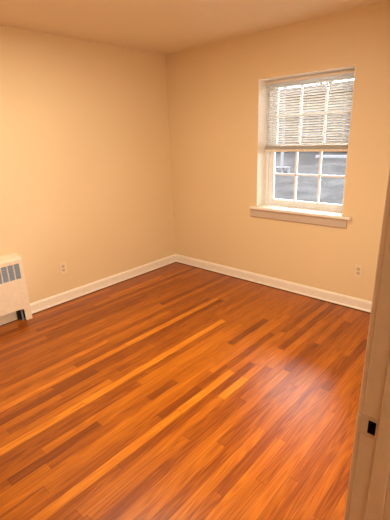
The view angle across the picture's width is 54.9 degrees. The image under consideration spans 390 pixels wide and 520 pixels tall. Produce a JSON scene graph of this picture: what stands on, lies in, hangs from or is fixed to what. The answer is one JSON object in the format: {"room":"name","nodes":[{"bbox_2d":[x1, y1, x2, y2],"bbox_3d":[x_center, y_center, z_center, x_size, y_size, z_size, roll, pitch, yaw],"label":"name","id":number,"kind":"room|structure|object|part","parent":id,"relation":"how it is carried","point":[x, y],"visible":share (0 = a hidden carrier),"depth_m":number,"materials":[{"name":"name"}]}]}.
{"room":"empty bedroom","nodes":[
{"label":"empty bedroom","id":0,"kind":"room"},
{"bbox_2d":[0,25,175,302],"bbox_3d":[-1.879,-0.587,3.060,0.200,2.440,5.070,14,24,40],"label":"wall","id":1,"kind":"structure","parent":0,"point":[86,173],"depth_m":3.67,"materials":[{"name":"beige paint"}]},
{"bbox_2d":[59,262,66,273],"bbox_3d":[-1.313,0.081,3.740,0.007,0.116,0.072,14,24,40],"label":"wall outlet","id":2,"kind":"object","parent":1,"relation":"attached to","point":[63,269],"visible":1,"depth_m":3.74,"materials":[{"name":"beige plastic"}]},
{"bbox_2d":[0,254,175,325],"bbox_3d":[-1.680,0.510,3.430,0.021,0.100,4.300,14,24,40],"label":"baseboard","id":3,"kind":"structure","parent":1,"relation":"attached to","point":[43,304],"depth_m":4.01,"materials":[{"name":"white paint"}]},
{"bbox_2d":[0,262,370,519],"bbox_3d":[0.037,1.070,1.704,5.000,0.001,4.700,14,24,40],"label":"floor","id":4,"kind":"structure","parent":0,"point":[175,391],"depth_m":2.31,"materials":[{"name":"brown wood"}]},
{"bbox_2d":[0,253,32,319],"bbox_3d":[-1.976,0.396,2.993,0.102,0.619,1.255,14,24,40],"label":"cover","id":5,"kind":"object","parent":4,"relation":"on","point":[14,296],"visible":1,"depth_m":3.31,"materials":[{"name":"beige metal"}]},
{"bbox_2d":[1,267,8,282],"bbox_3d":[-1.643,0.127,3.239,0.013,0.159,0.046,14,24,40],"label":"grille","id":6,"kind":"object","parent":5,"relation":"attached to","point":[4,272],"depth_m":3.24,"materials":[{"name":"metal"}]},
{"bbox_3d":[-1.986,0.123,2.904,0.102,0.044,1.255,14,24,40],"label":"lid","id":7,"kind":"part","parent":5,"relation":"part of","materials":[{"name":"beige metal"}]},
{"bbox_2d":[7,265,14,280],"bbox_3d":[-1.607,0.113,3.277,0.013,0.159,0.046,14,24,40],"label":"grille","id":8,"kind":"object","parent":5,"relation":"attached to","point":[10,268],"depth_m":3.28,"materials":[{"name":"metal"}]},
{"bbox_2d":[14,264,20,279],"bbox_3d":[-1.570,0.099,3.316,0.013,0.159,0.046,14,24,40],"label":"grille","id":9,"kind":"object","parent":5,"relation":"attached to","point":[17,273],"depth_m":3.31,"materials":[{"name":"metal"}]},
{"bbox_2d":[0,0,386,54],"bbox_3d":[-0.029,-1.350,1.016,5.300,0.150,5.070,14,24,40],"label":"ceiling","id":10,"kind":"structure","parent":0,"point":[165,27],"depth_m":2.92,"materials":[{"name":"paint"}]},
{"bbox_2d":[165,0,389,301],"bbox_3d":[1.657,-0.715,3.063,5.000,2.440,0.270,14,24,40],"label":"wall","id":11,"kind":"structure","parent":0,"point":[213,88],"depth_m":3.66,"materials":[{"name":"beige paint"}]},
{"bbox_2d":[176,254,371,312],"bbox_3d":[0.917,0.259,3.914,3.162,0.100,0.021,14,24,40],"label":"baseboard","id":12,"kind":"structure","parent":11,"relation":"attached to","point":[356,303],"depth_m":3.91,"materials":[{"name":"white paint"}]},
{"bbox_2d":[249,65,355,228],"bbox_3d":[1.033,-1.018,3.514,1.042,1.310,0.313,14,24,40],"label":"window","id":13,"kind":"structure","parent":11,"relation":"in","point":[315,213],"depth_m":3.68,"materials":[{"name":"white paint"}]},
{"bbox_3d":[1.098,-1.086,3.583,0.895,1.229,0.094,14,24,40],"label":"frame","id":14,"kind":"part","parent":13,"relation":"part of","materials":[{"name":"white paint"}]},
{"bbox_3d":[1.095,-0.820,3.656,0.850,0.593,0.030,14,24,40],"label":"sash","id":15,"kind":"part","parent":13,"relation":"part of","materials":[{"name":"white paint"}]},
{"bbox_2d":[265,69,354,151],"bbox_3d":[1.032,-1.330,3.440,0.878,0.649,0.034,14,24,40],"label":"window blind","id":16,"kind":"object","parent":13,"relation":"attached to","point":[281,148],"visible":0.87,"depth_m":3.42,"materials":[{"name":"beige plastic"}]},
{"bbox_3d":[1.043,-1.032,3.537,0.874,0.022,0.026,14,24,40],"label":"rail","id":17,"kind":"part","parent":16,"relation":"part of","materials":[{"name":"beige plastic"}]},
{"bbox_3d":[1.022,-1.625,3.344,0.878,0.028,0.034,14,24,40],"label":"head rail","id":18,"kind":"part","parent":16,"relation":"part of","materials":[{"name":"beige plastic"}]},
{"bbox_3d":[1.284,-1.267,3.221,0.002,0.598,0.029,14,24,40],"label":"ladder cord","id":19,"kind":"part","parent":16,"relation":"part of","materials":[{"name":"white fabric"}]},
{"bbox_3d":[1.101,-1.367,3.507,0.850,0.603,0.030,14,24,40],"label":"sash","id":20,"kind":"part","parent":13,"relation":"part of","materials":[{"name":"white paint"}]},
{"bbox_2d":[354,264,362,277],"bbox_3d":[1.457,0.099,3.349,0.072,0.116,0.007,14,24,40],"label":"wall outlet","id":21,"kind":"object","parent":11,"relation":"attached to","point":[358,269],"visible":1,"depth_m":3.35,"materials":[{"name":"beige plastic"}]},
{"bbox_3d":[0.667,-0.006,0.999,0.125,2.440,4.300,14,24,40],"label":"wall","id":22,"kind":"structure","parent":0,"visible":0},
{"bbox_2d":[344,169,389,519],"bbox_3d":[0.149,0.354,0.493,0.153,2.105,0.970,14,24,40],"label":"door frame","id":23,"kind":"structure","parent":22,"relation":"in","point":[368,492],"depth_m":0.85,"materials":[{"name":"paint"}]},
{"bbox_3d":[0.396,0.382,0.868,0.008,0.060,0.051,-16,23,-36],"label":"strike plate","id":24,"kind":"part","parent":23,"relation":"part of","materials":[{"name":"paint"}]},
{"label":"outside","id":25,"kind":"structure","parent":0,"visible":0},
{"bbox_2d":[274,152,346,204],"bbox_3d":[8.720,-6.258,19.715,44.000,4.207,34.000,14,24,40],"label":"ground","id":26,"kind":"structure","parent":25,"point":[331,188],"depth_m":13.13,"materials":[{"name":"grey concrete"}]},
{"bbox_2d":[275,87,290,172],"bbox_3d":[3.331,-4.904,14.060,0.620,3.323,0.260,14,24,40],"label":"post","id":27,"kind":"object","parent":26,"relation":"on","point":[282,166],"visible":0.49,"depth_m":14.33,"materials":[{"name":"white"}]},
{"bbox_2d":[276,82,353,152],"bbox_3d":[9.642,-7.069,18.683,16.400,3.700,7.800,14,24,40],"label":"neighbor house","id":28,"kind":"structure","parent":26,"relation":"on","point":[349,82],"depth_m":17.57,"materials":[{"name":"stone"}]},
{"bbox_3d":[5.486,-6.495,17.782,0.720,0.990,0.030,14,24,40],"label":"pane","id":29,"kind":"part","parent":28,"relation":"part of","materials":[{"name":"clear glass"}]},
{"bbox_3d":[6.971,-6.129,16.494,0.720,0.990,0.030,14,24,40],"label":"pane","id":30,"kind":"part","parent":28,"relation":"part of","materials":[{"name":"clear glass"}]},
{"bbox_2d":[315,155,346,157],"bbox_3d":[6.104,-4.459,16.358,1.700,0.220,0.300,14,24,40],"label":"curb","id":31,"kind":"object","parent":26,"relation":"on","point":[316,156],"visible":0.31,"depth_m":16.27,"materials":[{"name":"white concrete"}]}
]}

